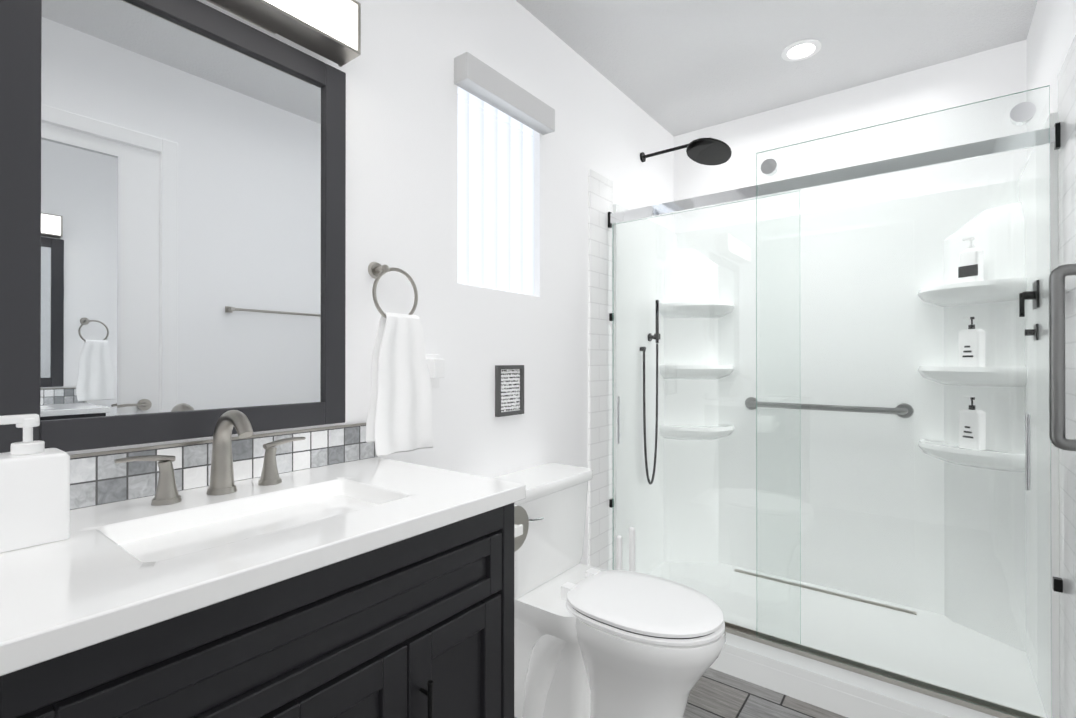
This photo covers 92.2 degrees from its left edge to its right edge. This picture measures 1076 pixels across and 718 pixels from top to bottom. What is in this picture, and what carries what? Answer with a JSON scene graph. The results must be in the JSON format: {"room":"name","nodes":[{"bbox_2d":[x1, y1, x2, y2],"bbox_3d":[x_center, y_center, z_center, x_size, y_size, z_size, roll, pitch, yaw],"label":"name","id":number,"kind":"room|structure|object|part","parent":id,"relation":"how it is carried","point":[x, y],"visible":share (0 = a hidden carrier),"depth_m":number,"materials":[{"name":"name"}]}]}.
{"room":"bathroom","nodes":[
{"label":"bathroom","id":0,"kind":"room"},
{"bbox_2d":[67,0,673,564],"bbox_3d":[-0.345,-0.065,1.901,0.140,2.810,4.180,0,0,37],"label":"wall","id":1,"kind":"structure","parent":0,"point":[401,140],"depth_m":1.92,"materials":[{"name":"white paint"}]},
{"bbox_2d":[0,0,345,452],"bbox_3d":[-0.770,-0.320,1.210,0.023,1.000,0.698,0,0,37],"label":"mirror","id":2,"kind":"object","parent":1,"relation":"attached to","point":[172,220],"visible":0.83,"depth_m":1.14,"materials":[{"name":"grey"}]},
{"bbox_2d":[70,423,378,509],"bbox_3d":[-0.770,0.243,1.219,0.010,0.107,0.931,0,0,37],"label":"backsplash","id":3,"kind":"structure","parent":1,"relation":"attached to","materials":[{"name":"tile"}]},
{"bbox_2d":[206,0,360,66],"bbox_3d":[-0.715,-0.888,1.192,0.134,0.138,0.608,0,0,37],"label":"sconce","id":4,"kind":"object","parent":1,"relation":"attached to","point":[330,30],"visible":1,"depth_m":1.31,"materials":[{"name":"white glass"}]},
{"bbox_2d":[366,262,433,455],"bbox_3d":[-0.432,-0.007,1.595,0.092,0.580,0.213,0,0,37],"label":"towel ring","id":5,"kind":"object","parent":1,"relation":"attached to","point":[399,417],"visible":1,"depth_m":1.57,"materials":[{"name":"white fabric"}]},
{"bbox_2d":[426,354,444,387],"bbox_3d":[-0.345,0.042,1.744,0.049,0.115,0.070,0,0,37],"label":"electrical outlet","id":6,"kind":"object","parent":1,"relation":"attached to","point":[436,365],"visible":0.67,"depth_m":1.73,"materials":[{"name":"white plastic"}]},
{"bbox_2d":[454,52,554,294],"bbox_3d":[-0.177,-0.646,2.083,0.228,0.853,0.590,0,0,37],"label":"window blind","id":7,"kind":"structure","parent":1,"relation":"in","point":[501,118],"depth_m":2.06,"materials":[{"name":"white fabric"}]},
{"bbox_2d":[495,365,523,416],"bbox_3d":[-0.112,0.125,2.075,0.017,0.200,0.160,0,0,37],"label":"picture frame","id":8,"kind":"object","parent":1,"relation":"attached to","point":[509,390],"visible":1,"depth_m":2.07,"materials":[{"name":"grey"}]},
{"bbox_2d":[501,369,519,411],"bbox_3d":[-0.116,0.125,2.078,0.007,0.168,0.128,0,0,37],"label":"print","id":9,"kind":"object","parent":8,"relation":"attached to","point":[510,378],"depth_m":2.08},
{"bbox_2d":[588,169,612,570],"bbox_3d":[0.322,0.202,2.647,0.012,2.280,0.225,0,0,37],"label":"wall tile","id":10,"kind":"structure","parent":1,"relation":"attached to","point":[600,375],"depth_m":2.63,"materials":[{"name":"white tile"}]},
{"bbox_2d":[640,138,731,164],"bbox_3d":[0.809,-1.142,2.877,0.513,0.137,0.230,0,0,37],"label":"shower head","id":11,"kind":"object","parent":1,"relation":"attached to","point":[708,151],"visible":1,"depth_m":2.79},
{"bbox_2d":[514,668,847,717],"bbox_3d":[0.386,1.388,1.339,1.980,0.100,4.180,0,0,37],"label":"floor","id":12,"kind":"structure","parent":0,"point":[714,693],"depth_m":2.02,"materials":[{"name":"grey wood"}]},
{"bbox_2d":[0,410,528,717],"bbox_3d":[-0.505,0.714,1.081,0.597,1.245,1.034,0,0,37],"label":"bathroom vanity","id":13,"kind":"object","parent":12,"relation":"on","point":[342,571],"visible":0.98,"depth_m":0.89,"materials":[{"name":"black"}]},
{"bbox_2d":[0,414,69,552],"bbox_3d":[-0.836,0.193,0.838,0.090,0.205,0.105,0,0,37],"label":"soap dispenser","id":14,"kind":"object","parent":13,"relation":"on","point":[35,479],"depth_m":0.82,"materials":[{"name":"white plastic"}]},
{"bbox_2d":[114,410,305,505],"bbox_3d":[-0.666,0.203,1.127,0.160,0.187,0.380,0,0,37],"label":"faucet","id":15,"kind":"object","parent":13,"relation":"on","point":[222,490],"depth_m":1.14,"materials":[{"name":"silver metal"}]},
{"bbox_2d":[493,463,725,717],"bbox_3d":[0.228,0.897,1.826,0.843,0.883,0.534,0,0,37],"label":"toilet","id":16,"kind":"object","parent":12,"relation":"on","point":[591,642],"visible":0.9,"depth_m":1.76,"materials":[{"name":"white ceramic"}]},
{"bbox_3d":[-0.017,0.560,1.817,0.023,0.030,0.094,0,0,37],"label":"lever","id":17,"kind":"part","parent":16,"relation":"part of","materials":[{"name":"silver metal"}]},
{"bbox_3d":[0.350,0.818,1.733,0.527,0.048,0.396,0,0,37],"label":"seat","id":18,"kind":"part","parent":16,"relation":"part of","materials":[{"name":"white plastic"}]},
{"bbox_2d":[616,527,634,571],"bbox_3d":[0.409,1.061,2.400,0.122,0.558,0.147,0,0,37],"label":"toilet brush","id":19,"kind":"object","parent":12,"relation":"on","point":[631,550],"visible":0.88,"depth_m":2.40,"materials":[{"name":"white plastic"}]},
{"bbox_2d":[613,112,1059,717],"bbox_3d":[1.262,0.261,2.489,1.692,2.159,1.006,0,0,37],"label":"shower surround","id":20,"kind":"object","parent":12,"relation":"on","point":[827,686],"visible":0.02,"depth_m":2.67,"materials":[{"name":"white plastic"}]},
{"bbox_2d":[640,300,659,484],"bbox_3d":[0.647,0.189,2.978,0.063,1.062,0.152,0,0,37],"label":"shower","id":21,"kind":"object","parent":20,"relation":"attached to","point":[656,337],"depth_m":3.00,"materials":[{"name":"black"}]},
{"bbox_2d":[745,397,913,417],"bbox_3d":[1.539,0.262,2.818,0.816,0.076,0.065,0,0,37],"label":"grab bar","id":22,"kind":"object","parent":20,"relation":"attached to","point":[907,408],"depth_m":2.75,"materials":[{"name":"silver metal"}]},
{"bbox_2d":[608,85,1062,717],"bbox_3d":[1.026,0.161,2.180,1.671,2.100,0.080,0,0,37],"label":"shower door","id":23,"kind":"structure","parent":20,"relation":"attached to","point":[1022,113],"depth_m":2.02,"materials":[{"name":"clear glass"}]},
{"bbox_2d":[958,237,983,282],"bbox_3d":[1.971,-0.443,2.355,0.051,0.221,0.078,0,0,-20],"label":"bottle","id":24,"kind":"object","parent":20,"relation":"on","point":[968,263],"depth_m":2.34,"materials":[{"name":"white plastic"}]},
{"bbox_2d":[959,316,984,366],"bbox_3d":[1.971,-0.076,2.354,0.053,0.236,0.088,0,0,-20],"label":"bottle","id":25,"kind":"object","parent":20,"relation":"on","point":[972,348],"depth_m":2.33,"materials":[{"name":"white plastic"}]},
{"bbox_2d":[959,396,985,449],"bbox_3d":[1.971,0.289,2.353,0.053,0.236,0.088,0,0,-20],"label":"bottle","id":26,"kind":"object","parent":20,"relation":"on","point":[978,426],"depth_m":2.33,"materials":[{"name":"white plastic"}]},
{"bbox_2d":[1019,280,1038,340],"bbox_3d":[1.854,-0.180,1.959,0.049,0.220,0.100,0,0,37],"label":"shower valve","id":27,"kind":"object","parent":20,"relation":"attached to","point":[1028,332],"depth_m":1.95,"materials":[{"name":"black metal"}]},
{"bbox_2d":[516,0,1037,135],"bbox_3d":[0.386,-1.522,1.347,1.980,0.100,4.180,0,0,37],"label":"ceiling","id":28,"kind":"structure","parent":0,"point":[675,67],"depth_m":2.40,"materials":[{"name":"white paint"}]},
{"bbox_2d":[781,39,820,61],"bbox_3d":[1.250,-1.464,2.462,0.170,0.007,0.170,0,0,37],"label":"recessed light","id":29,"kind":"object","parent":28,"relation":"in","point":[800,50],"visible":1,"depth_m":2.46,"materials":[{"name":"white plastic"}]},
{"bbox_2d":[674,40,1026,232],"bbox_3d":[1.612,-0.062,2.948,1.700,2.810,0.140,0,0,37],"label":"wall","id":30,"kind":"structure","parent":0,"point":[987,74],"depth_m":2.75,"materials":[{"name":"white paint"}]},
{"bbox_2d":[1026,0,1075,160],"bbox_3d":[1.117,-0.069,0.785,0.140,2.810,4.180,0,0,37],"label":"wall","id":31,"kind":"structure","parent":0,"point":[1051,34],"depth_m":1.96,"materials":[{"name":"white paint"}]},
{"bbox_2d":[1049,263,1075,450],"bbox_3d":[1.440,-0.004,1.407,0.075,0.551,0.076,0,0,37],"label":"grab bar","id":32,"kind":"object","parent":31,"relation":"attached to","point":[1057,404],"visible":1,"depth_m":1.41,"materials":[{"name":"silver metal"}]},
{"bbox_2d":[1058,35,1075,717],"bbox_3d":[1.554,0.198,1.482,0.012,2.280,0.580,0,0,37],"label":"wall tile","id":33,"kind":"structure","parent":31,"relation":"attached to","point":[1067,255],"depth_m":1.59,"materials":[{"name":"white tile"}]}
]}

